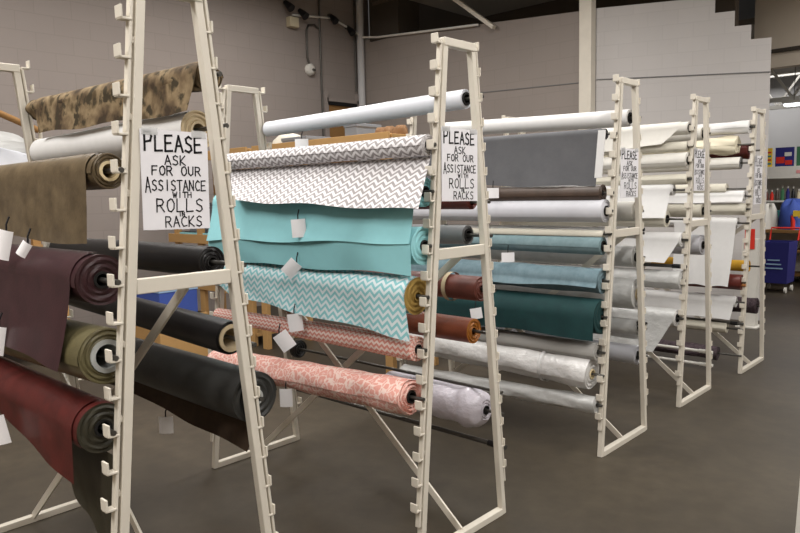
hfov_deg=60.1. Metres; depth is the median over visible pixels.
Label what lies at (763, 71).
trim
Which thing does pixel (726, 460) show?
floor
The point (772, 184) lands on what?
shelf
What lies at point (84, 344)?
roll
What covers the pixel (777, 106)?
roof truss
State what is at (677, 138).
roll
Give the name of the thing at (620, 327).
roll
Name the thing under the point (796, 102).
ceiling light
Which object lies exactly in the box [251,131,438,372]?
wooden shelf
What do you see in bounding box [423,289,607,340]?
roll
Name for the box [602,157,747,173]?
roll
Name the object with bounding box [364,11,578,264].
wall
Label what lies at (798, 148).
poster
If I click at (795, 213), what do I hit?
price card
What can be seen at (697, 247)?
roll
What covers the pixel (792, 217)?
spray bottle
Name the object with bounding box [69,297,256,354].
roll
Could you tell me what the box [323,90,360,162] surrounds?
door
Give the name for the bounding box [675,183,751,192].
roll
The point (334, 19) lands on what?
spot lamp
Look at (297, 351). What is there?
metal rod
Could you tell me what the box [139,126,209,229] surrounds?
paper sign
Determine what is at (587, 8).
column
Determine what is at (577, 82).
trim
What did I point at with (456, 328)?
roll
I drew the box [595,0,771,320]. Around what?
wall
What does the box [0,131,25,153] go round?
plastic sheet
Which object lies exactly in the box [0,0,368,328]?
wall
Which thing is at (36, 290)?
roll
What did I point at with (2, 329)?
price tag
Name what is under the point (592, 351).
roll
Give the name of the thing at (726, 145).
roll
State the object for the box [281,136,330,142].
wire basket
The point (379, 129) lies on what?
bunch
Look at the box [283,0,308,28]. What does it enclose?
emergency light
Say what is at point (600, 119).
roll
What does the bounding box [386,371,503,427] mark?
roll
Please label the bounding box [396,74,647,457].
rack
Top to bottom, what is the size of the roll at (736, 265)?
0.101 m
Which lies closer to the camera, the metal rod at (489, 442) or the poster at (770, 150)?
the metal rod at (489, 442)
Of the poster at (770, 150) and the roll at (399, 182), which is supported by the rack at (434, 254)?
the roll at (399, 182)
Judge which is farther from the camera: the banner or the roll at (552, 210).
the banner
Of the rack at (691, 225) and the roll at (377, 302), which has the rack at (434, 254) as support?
the roll at (377, 302)
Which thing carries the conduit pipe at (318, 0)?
attached to the wall at (67, 44)
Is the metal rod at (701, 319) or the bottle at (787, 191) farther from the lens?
the bottle at (787, 191)
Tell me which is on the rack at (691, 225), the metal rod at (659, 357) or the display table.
the metal rod at (659, 357)
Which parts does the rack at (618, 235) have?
post, post, post, post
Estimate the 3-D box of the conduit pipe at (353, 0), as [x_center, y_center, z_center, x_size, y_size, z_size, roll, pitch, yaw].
[-0.720,-3.791,10.928,0.022,2.000,0.022,-4,7,-24]
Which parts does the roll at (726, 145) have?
rod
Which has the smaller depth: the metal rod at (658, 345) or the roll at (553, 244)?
the roll at (553, 244)
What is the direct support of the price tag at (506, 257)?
attached to the roll at (563, 278)
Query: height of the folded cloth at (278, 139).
0.132 m
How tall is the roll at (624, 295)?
0.200 m
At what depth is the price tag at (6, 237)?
2.32 m
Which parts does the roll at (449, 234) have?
rod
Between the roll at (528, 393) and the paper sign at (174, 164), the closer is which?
the paper sign at (174, 164)
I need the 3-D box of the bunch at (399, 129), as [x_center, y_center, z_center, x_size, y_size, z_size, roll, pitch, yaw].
[0.018,-1.166,5.910,0.138,0.090,0.136,4,8,43]
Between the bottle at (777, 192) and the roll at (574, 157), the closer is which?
the roll at (574, 157)
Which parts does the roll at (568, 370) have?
rod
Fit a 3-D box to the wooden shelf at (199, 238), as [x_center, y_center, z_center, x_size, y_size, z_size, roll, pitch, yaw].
[-1.927,-0.256,7.867,1.650,2.060,0.620,4,8,43]
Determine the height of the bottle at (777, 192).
0.192 m
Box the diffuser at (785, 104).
[784,103,799,106]
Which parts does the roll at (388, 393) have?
rod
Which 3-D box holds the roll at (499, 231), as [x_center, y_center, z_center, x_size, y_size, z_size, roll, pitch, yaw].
[0.618,-0.229,4.500,1.614,0.044,0.049,4,8,43]
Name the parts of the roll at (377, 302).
rod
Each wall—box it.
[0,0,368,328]
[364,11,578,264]
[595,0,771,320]
[739,0,799,164]
[754,0,799,69]
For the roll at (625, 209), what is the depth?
4.28 m
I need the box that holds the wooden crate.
[135,310,207,355]
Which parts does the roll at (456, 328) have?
rod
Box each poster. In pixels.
[767,148,772,166]
[775,147,794,166]
[796,146,799,165]
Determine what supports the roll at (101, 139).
on the rack at (122, 393)
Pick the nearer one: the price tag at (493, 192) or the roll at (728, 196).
the price tag at (493, 192)
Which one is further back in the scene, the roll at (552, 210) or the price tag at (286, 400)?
the roll at (552, 210)
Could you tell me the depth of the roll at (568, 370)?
4.24 m
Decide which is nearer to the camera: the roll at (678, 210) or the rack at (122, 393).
the rack at (122, 393)
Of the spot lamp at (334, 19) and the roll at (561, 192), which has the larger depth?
the spot lamp at (334, 19)
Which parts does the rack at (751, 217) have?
post, post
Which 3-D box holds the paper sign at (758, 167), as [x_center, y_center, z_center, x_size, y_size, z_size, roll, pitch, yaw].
[2.993,-0.724,5.779,0.003,0.405,0.215,4,8,43]
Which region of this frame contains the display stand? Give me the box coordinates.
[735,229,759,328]
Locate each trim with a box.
[366,82,578,104]
[597,71,769,79]
[771,45,799,52]
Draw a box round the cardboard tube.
[0,110,37,132]
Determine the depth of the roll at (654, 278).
4.96 m
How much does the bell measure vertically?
0.170 m
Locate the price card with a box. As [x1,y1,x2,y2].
[793,211,799,217]
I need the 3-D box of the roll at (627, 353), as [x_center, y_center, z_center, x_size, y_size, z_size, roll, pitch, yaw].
[0.988,0.529,4.958,1.614,0.124,0.123,4,8,43]
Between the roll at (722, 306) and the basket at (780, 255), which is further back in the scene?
the basket at (780, 255)
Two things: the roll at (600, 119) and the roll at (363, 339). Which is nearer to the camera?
the roll at (363, 339)
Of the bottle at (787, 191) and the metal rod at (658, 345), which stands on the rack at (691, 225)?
the metal rod at (658, 345)
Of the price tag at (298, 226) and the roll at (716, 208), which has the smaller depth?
the price tag at (298, 226)
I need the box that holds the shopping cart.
[764,227,799,292]
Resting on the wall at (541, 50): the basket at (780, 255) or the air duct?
the air duct
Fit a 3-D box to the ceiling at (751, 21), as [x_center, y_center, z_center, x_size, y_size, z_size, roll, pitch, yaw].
[9.636,-3.680,10.051,11.000,0.100,6.000,4,8,43]
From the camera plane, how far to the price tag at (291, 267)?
3.28 m
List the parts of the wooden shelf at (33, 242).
post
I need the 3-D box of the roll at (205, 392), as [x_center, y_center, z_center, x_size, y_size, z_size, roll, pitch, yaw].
[-1.063,0.463,2.943,1.614,0.293,0.189,4,8,43]
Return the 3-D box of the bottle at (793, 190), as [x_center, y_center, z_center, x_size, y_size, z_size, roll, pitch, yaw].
[6.288,-1.172,11.060,0.053,0.221,0.056,4,8,43]
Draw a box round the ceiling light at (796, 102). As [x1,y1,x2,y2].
[782,67,799,106]
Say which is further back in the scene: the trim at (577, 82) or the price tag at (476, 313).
the trim at (577, 82)
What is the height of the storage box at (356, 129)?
0.130 m
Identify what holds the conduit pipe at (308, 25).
attached to the wall at (67, 44)
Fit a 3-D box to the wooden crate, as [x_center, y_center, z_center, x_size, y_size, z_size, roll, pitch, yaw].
[-2.325,0.670,6.889,0.712,0.440,0.512,4,8,43]
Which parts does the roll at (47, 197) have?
rod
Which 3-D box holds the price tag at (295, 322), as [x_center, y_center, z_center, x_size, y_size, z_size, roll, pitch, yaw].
[-0.496,0.243,3.281,0.080,0.135,0.023,-1,6,2]
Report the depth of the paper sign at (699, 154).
4.91 m
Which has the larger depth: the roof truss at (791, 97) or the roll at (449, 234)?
the roof truss at (791, 97)
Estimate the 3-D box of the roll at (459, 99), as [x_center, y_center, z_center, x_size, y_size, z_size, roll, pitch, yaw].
[-0.224,-0.782,3.590,1.614,0.104,0.092,4,8,43]
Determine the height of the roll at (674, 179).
0.074 m
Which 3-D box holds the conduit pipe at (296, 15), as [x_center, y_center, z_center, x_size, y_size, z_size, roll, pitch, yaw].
[-0.247,-3.519,9.754,2.352,0.453,1.358,4,8,43]
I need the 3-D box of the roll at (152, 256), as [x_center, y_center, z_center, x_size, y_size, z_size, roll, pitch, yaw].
[-1.106,-0.049,2.856,1.614,0.114,0.112,4,8,43]
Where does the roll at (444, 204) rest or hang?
on the rack at (434, 254)
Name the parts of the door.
panel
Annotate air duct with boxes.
[369,0,419,41]
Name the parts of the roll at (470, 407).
rod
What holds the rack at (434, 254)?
on the floor
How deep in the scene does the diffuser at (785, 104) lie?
10.98 m
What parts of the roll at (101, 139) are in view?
rod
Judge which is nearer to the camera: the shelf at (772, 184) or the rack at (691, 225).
the rack at (691, 225)
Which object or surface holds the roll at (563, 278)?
on the rack at (618, 235)
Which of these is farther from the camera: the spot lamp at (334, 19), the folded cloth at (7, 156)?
the spot lamp at (334, 19)
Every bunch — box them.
[375,127,384,132]
[384,126,394,132]
[392,125,407,133]
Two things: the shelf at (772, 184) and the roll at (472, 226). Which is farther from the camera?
the shelf at (772, 184)
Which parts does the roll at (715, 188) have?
rod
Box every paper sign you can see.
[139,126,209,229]
[441,125,476,200]
[620,147,638,197]
[693,148,704,190]
[753,155,762,204]
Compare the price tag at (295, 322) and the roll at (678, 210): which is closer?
the price tag at (295, 322)
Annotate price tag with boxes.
[0,216,13,260]
[0,312,6,355]
[0,414,11,444]
[16,228,31,257]
[158,409,173,433]
[273,324,295,352]
[279,382,292,406]
[281,252,301,278]
[287,304,303,331]
[291,209,305,237]
[295,131,307,146]
[470,301,482,318]
[487,181,498,197]
[501,245,513,261]
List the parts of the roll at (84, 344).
rod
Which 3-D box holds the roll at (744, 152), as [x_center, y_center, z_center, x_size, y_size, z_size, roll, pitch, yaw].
[2.531,-1.037,6.448,1.614,0.142,0.141,4,8,43]
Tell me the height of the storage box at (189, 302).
0.260 m
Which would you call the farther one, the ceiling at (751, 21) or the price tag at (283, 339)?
the ceiling at (751, 21)
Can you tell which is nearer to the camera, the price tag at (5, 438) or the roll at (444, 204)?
the price tag at (5, 438)
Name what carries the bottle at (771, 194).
on the shelf at (772, 184)
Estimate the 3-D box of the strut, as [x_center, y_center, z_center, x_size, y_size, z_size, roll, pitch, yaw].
[0.922,-3.560,9.521,0.930,0.720,0.070,4,8,43]
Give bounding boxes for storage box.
[136,287,197,311]
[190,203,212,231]
[344,123,380,135]
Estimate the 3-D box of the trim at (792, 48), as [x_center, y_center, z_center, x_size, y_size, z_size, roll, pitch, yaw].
[7.795,-2.823,7.298,7.850,0.050,0.030,4,8,43]
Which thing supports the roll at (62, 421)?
on the rack at (122, 393)
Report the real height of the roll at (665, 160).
0.110 m
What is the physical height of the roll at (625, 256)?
0.139 m
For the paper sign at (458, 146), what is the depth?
2.94 m
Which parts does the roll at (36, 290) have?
rod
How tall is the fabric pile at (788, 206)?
0.470 m
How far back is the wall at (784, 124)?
15.17 m
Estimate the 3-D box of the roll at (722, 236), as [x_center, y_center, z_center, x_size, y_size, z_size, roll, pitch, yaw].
[2.247,-0.158,6.215,1.614,0.575,0.206,4,8,43]
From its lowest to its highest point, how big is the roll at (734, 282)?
0.127 m
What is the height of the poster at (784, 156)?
0.300 m
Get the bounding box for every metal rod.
[290,340,502,393]
[296,390,506,449]
[643,263,686,268]
[648,355,712,366]
[657,344,712,353]
[686,317,743,325]
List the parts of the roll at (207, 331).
rod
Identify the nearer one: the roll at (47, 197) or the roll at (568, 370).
the roll at (47, 197)
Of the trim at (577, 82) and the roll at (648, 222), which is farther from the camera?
the trim at (577, 82)
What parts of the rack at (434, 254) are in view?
post, post, post, post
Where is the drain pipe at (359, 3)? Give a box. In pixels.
[356,0,366,160]
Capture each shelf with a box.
[31,239,69,318]
[168,147,298,345]
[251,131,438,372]
[765,164,799,278]
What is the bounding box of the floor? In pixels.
[0,279,799,532]
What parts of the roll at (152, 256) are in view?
rod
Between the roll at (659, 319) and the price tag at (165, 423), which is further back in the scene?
the roll at (659, 319)
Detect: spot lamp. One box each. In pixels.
[327,13,338,24]
[345,25,355,35]
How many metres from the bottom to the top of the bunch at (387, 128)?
0.090 m
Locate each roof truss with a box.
[769,70,799,102]
[769,70,799,109]
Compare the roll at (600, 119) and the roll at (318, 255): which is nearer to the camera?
the roll at (318, 255)
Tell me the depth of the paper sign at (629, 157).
4.07 m
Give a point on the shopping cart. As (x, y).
(780, 255)
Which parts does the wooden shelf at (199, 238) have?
post, post, post, post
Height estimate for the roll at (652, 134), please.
0.204 m
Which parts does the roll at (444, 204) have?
rod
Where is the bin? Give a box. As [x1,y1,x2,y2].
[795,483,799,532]
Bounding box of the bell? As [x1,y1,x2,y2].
[305,64,315,75]
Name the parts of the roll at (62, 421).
rod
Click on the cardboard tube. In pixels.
(4, 115)
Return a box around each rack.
[0,0,278,532]
[208,32,505,532]
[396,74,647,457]
[497,94,712,407]
[572,106,765,373]
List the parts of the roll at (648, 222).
rod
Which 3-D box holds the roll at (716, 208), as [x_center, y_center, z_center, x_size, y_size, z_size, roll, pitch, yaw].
[2.284,-0.516,6.225,1.614,0.102,0.103,4,8,43]
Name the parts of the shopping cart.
handle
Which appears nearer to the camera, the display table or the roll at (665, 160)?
the roll at (665, 160)
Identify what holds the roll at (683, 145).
on the rack at (691, 225)
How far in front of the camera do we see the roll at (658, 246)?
4.92 m
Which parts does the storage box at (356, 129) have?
lid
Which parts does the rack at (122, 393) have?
post, post, post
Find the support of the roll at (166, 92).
on the rack at (122, 393)
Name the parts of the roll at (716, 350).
rod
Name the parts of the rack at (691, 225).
post, post, post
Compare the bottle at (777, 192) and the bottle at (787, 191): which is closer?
the bottle at (787, 191)
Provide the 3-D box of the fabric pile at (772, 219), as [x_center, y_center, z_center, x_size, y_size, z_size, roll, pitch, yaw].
[5.774,-0.791,10.800,0.261,0.402,0.401,4,8,43]
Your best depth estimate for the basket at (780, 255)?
10.02 m
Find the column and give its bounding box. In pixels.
[578,0,595,265]
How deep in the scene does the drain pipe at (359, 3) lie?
10.95 m
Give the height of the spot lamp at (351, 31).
0.174 m
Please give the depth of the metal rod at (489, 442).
3.70 m
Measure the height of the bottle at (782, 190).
0.233 m
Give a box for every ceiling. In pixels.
[419,0,738,30]
[739,18,799,78]
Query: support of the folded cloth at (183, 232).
on the wooden shelf at (199, 238)
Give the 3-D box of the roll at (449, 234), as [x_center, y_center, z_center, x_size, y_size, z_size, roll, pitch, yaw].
[-0.171,-0.184,3.695,1.614,0.094,0.097,4,8,43]
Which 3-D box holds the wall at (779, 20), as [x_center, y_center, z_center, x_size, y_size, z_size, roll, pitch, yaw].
[8.444,-3.956,6.691,9.200,2.800,0.150,4,8,43]
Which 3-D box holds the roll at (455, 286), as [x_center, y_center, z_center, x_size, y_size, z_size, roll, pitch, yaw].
[-0.149,0.065,3.738,1.614,0.140,0.140,4,8,43]
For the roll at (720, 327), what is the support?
on the rack at (751, 217)
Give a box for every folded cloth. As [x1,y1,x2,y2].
[0,147,27,164]
[180,231,207,234]
[272,133,299,143]
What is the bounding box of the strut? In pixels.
[453,0,495,28]
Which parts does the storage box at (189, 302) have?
lid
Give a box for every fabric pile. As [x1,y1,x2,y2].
[765,203,778,228]
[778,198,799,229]
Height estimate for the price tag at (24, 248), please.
0.098 m
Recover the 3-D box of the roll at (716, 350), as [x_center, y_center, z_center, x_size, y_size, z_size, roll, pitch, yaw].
[2.231,0.697,6.266,1.614,0.125,0.126,4,8,43]
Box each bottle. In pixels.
[770,190,773,199]
[775,188,778,199]
[780,186,783,199]
[786,186,789,198]
[790,215,794,229]
[791,186,794,197]
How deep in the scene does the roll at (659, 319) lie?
4.94 m
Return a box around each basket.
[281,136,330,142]
[764,240,797,283]
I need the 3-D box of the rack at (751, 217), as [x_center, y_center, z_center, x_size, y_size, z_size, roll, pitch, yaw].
[2.435,-0.270,6.407,1.619,2.198,0.675,4,8,43]
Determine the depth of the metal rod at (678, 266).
4.94 m
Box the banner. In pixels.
[767,166,799,178]
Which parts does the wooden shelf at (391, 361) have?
post, post, post, post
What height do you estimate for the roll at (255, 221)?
0.303 m
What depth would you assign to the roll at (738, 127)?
5.74 m
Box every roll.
[0,152,123,243]
[0,244,120,371]
[0,356,116,532]
[4,319,118,383]
[25,61,222,132]
[29,110,228,160]
[49,238,246,273]
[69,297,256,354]
[111,337,276,451]
[206,177,434,243]
[207,350,424,414]
[208,227,431,275]
[213,308,426,360]
[216,263,429,341]
[227,134,436,208]
[263,89,483,136]
[285,310,498,342]
[356,270,495,300]
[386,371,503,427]
[400,364,602,413]
[409,333,604,388]
[410,128,617,186]
[411,259,609,293]
[412,199,612,221]
[412,224,492,244]
[418,198,490,208]
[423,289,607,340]
[439,234,610,254]
[445,109,641,134]
[448,224,644,238]
[462,245,644,267]
[472,228,611,237]
[478,326,605,360]
[482,326,647,363]
[486,184,613,200]
[495,277,644,309]
[500,261,685,289]
[501,211,689,226]
[504,174,691,186]
[593,306,683,351]
[602,122,694,151]
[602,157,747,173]
[603,152,692,170]
[604,135,753,156]
[604,141,693,155]
[606,184,684,217]
[606,232,687,262]
[610,317,638,338]
[616,201,643,220]
[618,217,749,286]
[644,289,744,319]
[651,257,765,271]
[654,339,741,359]
[663,128,710,142]
[667,204,710,217]
[668,191,750,202]
[668,203,750,214]
[669,319,742,332]
[671,235,711,254]
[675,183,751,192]
[688,274,745,289]
[696,292,765,313]
[697,120,755,135]
[709,145,759,158]
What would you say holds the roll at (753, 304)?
on the rack at (751, 217)
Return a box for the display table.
[765,229,798,232]
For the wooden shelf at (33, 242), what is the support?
on the floor
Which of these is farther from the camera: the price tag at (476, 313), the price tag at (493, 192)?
the price tag at (476, 313)
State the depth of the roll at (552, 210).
4.23 m
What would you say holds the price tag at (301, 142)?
attached to the roll at (459, 99)
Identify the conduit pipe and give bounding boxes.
[292,14,478,37]
[306,24,318,63]
[318,0,323,136]
[353,0,356,90]

